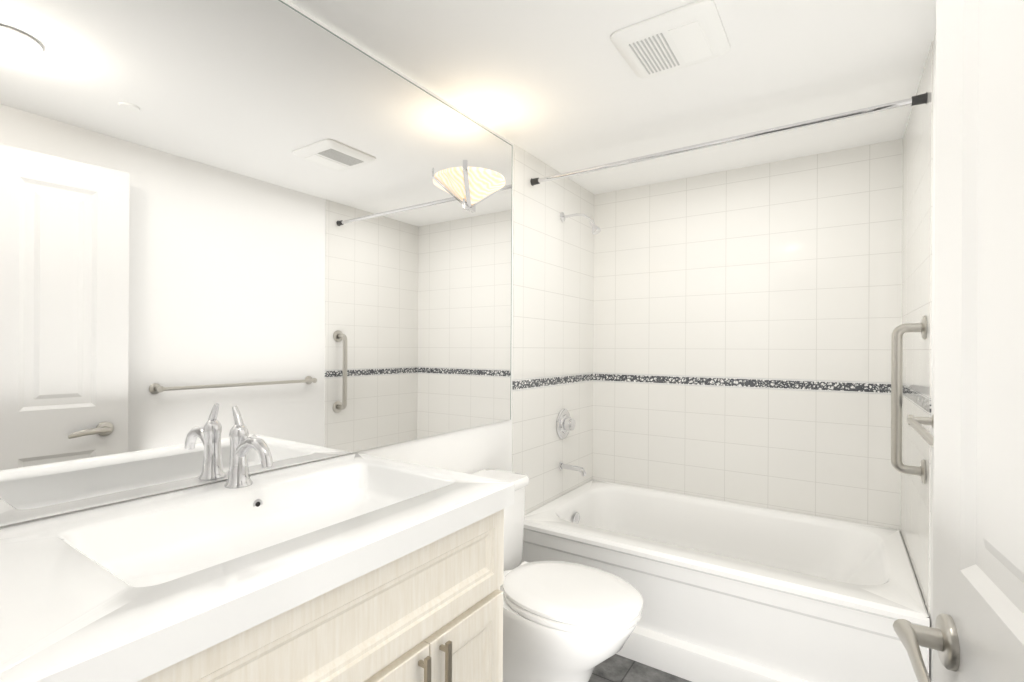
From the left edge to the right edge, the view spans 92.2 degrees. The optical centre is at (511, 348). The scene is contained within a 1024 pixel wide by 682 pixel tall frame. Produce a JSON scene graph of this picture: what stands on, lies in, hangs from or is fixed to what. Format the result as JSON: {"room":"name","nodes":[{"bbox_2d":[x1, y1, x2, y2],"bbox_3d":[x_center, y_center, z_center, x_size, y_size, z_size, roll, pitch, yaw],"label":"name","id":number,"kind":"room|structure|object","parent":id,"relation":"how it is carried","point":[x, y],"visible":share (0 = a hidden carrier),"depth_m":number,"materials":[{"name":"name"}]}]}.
{"room":"bathroom","nodes":[
{"label":"bathroom","id":0,"kind":"room"},
{"bbox_2d":[0,0,513,528],"bbox_3d":[-0.634,0.152,1.513,0.100,2.290,4.220,0,0,34],"label":"wall","id":1,"kind":"structure","parent":0,"point":[474,450],"depth_m":2.02,"materials":[{"name":"white paint"}]},
{"bbox_2d":[0,0,511,525],"bbox_3d":[-0.469,-0.320,1.523,0.158,1.312,1.909,0,0,34],"label":"mirror","id":2,"kind":"object","parent":1,"relation":"attached to","point":[284,228],"visible":1,"depth_m":1.25,"materials":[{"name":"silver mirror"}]},
{"bbox_2d":[445,159,505,212],"bbox_3d":[-0.118,-0.662,2.045,0.154,0.154,0.302,0,0,34],"label":"sconce","id":3,"kind":"object","parent":2,"relation":"attached to","point":[467,189],"depth_m":2.01,"materials":[{"name":"beige glass"}]},
{"bbox_2d":[512,144,593,569],"bbox_3d":[0.262,0.158,2.768,0.004,2.290,0.931,0,0,34],"label":"tile","id":4,"kind":"structure","parent":1,"relation":"attached to","point":[553,304],"depth_m":2.68,"materials":[{"name":"white tile"}]},
{"bbox_2d":[559,461,585,475],"bbox_3d":[0.341,0.669,2.746,0.156,0.061,0.048,0,0,34],"label":"tub spout","id":5,"kind":"object","parent":4,"relation":"attached to","point":[581,470],"visible":1,"depth_m":2.73,"materials":[{"name":"silver metal"}]},
{"bbox_2d":[560,212,600,234],"bbox_3d":[0.382,-0.696,2.726,0.233,0.151,0.056,0,0,34],"label":"shower head","id":6,"kind":"object","parent":4,"relation":"attached to","point":[596,229],"visible":1,"depth_m":2.70},
{"bbox_2d":[530,92,926,185],"bbox_3d":[0.749,-0.847,2.087,1.550,0.038,0.037,0,0,34],"label":"rail","id":7,"kind":"object","parent":4,"relation":"attached to","point":[918,99],"visible":1,"depth_m":1.95,"materials":[{"name":"silver metal"}]},
{"bbox_2d":[556,409,575,438],"bbox_3d":[0.320,0.429,2.793,0.067,0.172,0.172,0,0,34],"label":"trim","id":8,"kind":"structure","parent":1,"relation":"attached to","point":[565,423],"depth_m":2.77,"materials":[{"name":"silver metal"}]},
{"bbox_2d":[288,0,935,194],"bbox_3d":[0.064,-1.039,1.054,1.760,0.100,4.220,0,0,34],"label":"ceiling","id":9,"kind":"structure","parent":0,"point":[560,86],"depth_m":1.78,"materials":[{"name":"white paint"}]},
{"bbox_2d":[611,0,729,77],"bbox_3d":[0.512,-0.973,1.585,0.310,0.026,0.300,0,0,34],"label":"ceiling vent","id":10,"kind":"object","parent":9,"relation":"in","point":[693,33],"visible":0.98,"depth_m":1.54,"materials":[{"name":"white plastic"}]},
{"bbox_2d":[588,654,690,681],"bbox_3d":[0.050,1.351,1.054,1.760,0.100,4.220,0,0,34],"label":"floor","id":11,"kind":"structure","parent":0,"point":[616,668],"depth_m":1.98,"materials":[{"name":"grey tile"}]},
{"bbox_2d":[0,406,514,681],"bbox_3d":[-0.526,0.721,1.016,0.629,1.154,1.009,0,0,34],"label":"bathroom vanity","id":12,"kind":"object","parent":11,"relation":"on","point":[356,567],"visible":1,"depth_m":0.93,"materials":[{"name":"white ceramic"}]},
{"bbox_2d":[471,469,642,681],"bbox_3d":[0.079,0.916,1.781,0.786,0.771,0.508,0,0,34],"label":"toilet","id":13,"kind":"object","parent":11,"relation":"on","point":[563,621],"visible":0.67,"depth_m":1.62,"materials":[{"name":"white ceramic"}]},
{"bbox_2d":[517,480,929,681],"bbox_3d":[0.909,1.071,2.344,1.548,0.470,0.911,0,0,34],"label":"bathtub","id":14,"kind":"object","parent":11,"relation":"on","point":[732,592],"visible":0.88,"depth_m":2.00,"materials":[{"name":"white ceramic"}]},
{"bbox_2d":[930,34,935,681],"bbox_3d":[0.748,0.160,0.595,0.100,2.290,4.220,0,0,34],"label":"wall","id":15,"kind":"structure","parent":0,"point":[933,290],"depth_m":1.55,"materials":[{"name":"white paint"}]},
{"bbox_2d":[900,41,932,676],"bbox_3d":[1.575,0.165,1.934,0.004,2.290,0.866,0,0,34],"label":"tile","id":16,"kind":"structure","parent":15,"relation":"attached to","point":[917,198],"depth_m":1.81,"materials":[{"name":"white tile"}]},
{"bbox_2d":[891,316,926,483],"bbox_3d":[1.351,0.171,1.683,0.090,0.565,0.080,0,0,34],"label":"grab rail","id":17,"kind":"object","parent":16,"relation":"attached to","point":[898,332],"visible":1,"depth_m":1.69,"materials":[{"name":"silver metal"}]},
{"bbox_2d":[907,414,933,448],"bbox_3d":[1.003,0.217,1.134,0.071,0.054,0.914,0,0,34],"label":"towel rail","id":18,"kind":"object","parent":15,"relation":"attached to","point":[915,423],"visible":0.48,"depth_m":1.39,"materials":[{"name":"silver metal"}]},
{"bbox_2d":[932,0,1023,681],"bbox_3d":[0.421,0.247,0.324,0.040,2.088,0.830,0,0,28],"label":"door","id":19,"kind":"structure","parent":15,"relation":"in","point":[978,531],"depth_m":0.57,"materials":[{"name":"white paint"}]},
{"bbox_2d":[893,613,959,681],"bbox_3d":[0.552,0.372,0.571,0.156,0.064,0.163,0,0,28],"label":"door lever","id":20,"kind":"object","parent":19,"relation":"attached to","point":[941,638],"visible":0.62,"depth_m":0.62,"materials":[{"name":"silver metal"}]},
{"bbox_3d":[1.197,0.163,2.770,1.760,2.290,0.100,0,0,34],"label":"wall","id":21,"kind":"structure","parent":0,"visible":0},
{"bbox_2d":[593,139,902,530],"bbox_3d":[1.168,0.163,2.727,1.560,2.290,0.004,0,0,34],"label":"tile","id":22,"kind":"structure","parent":21,"relation":"attached to","point":[747,321],"depth_m":2.63,"materials":[{"name":"white tile"}]}
]}

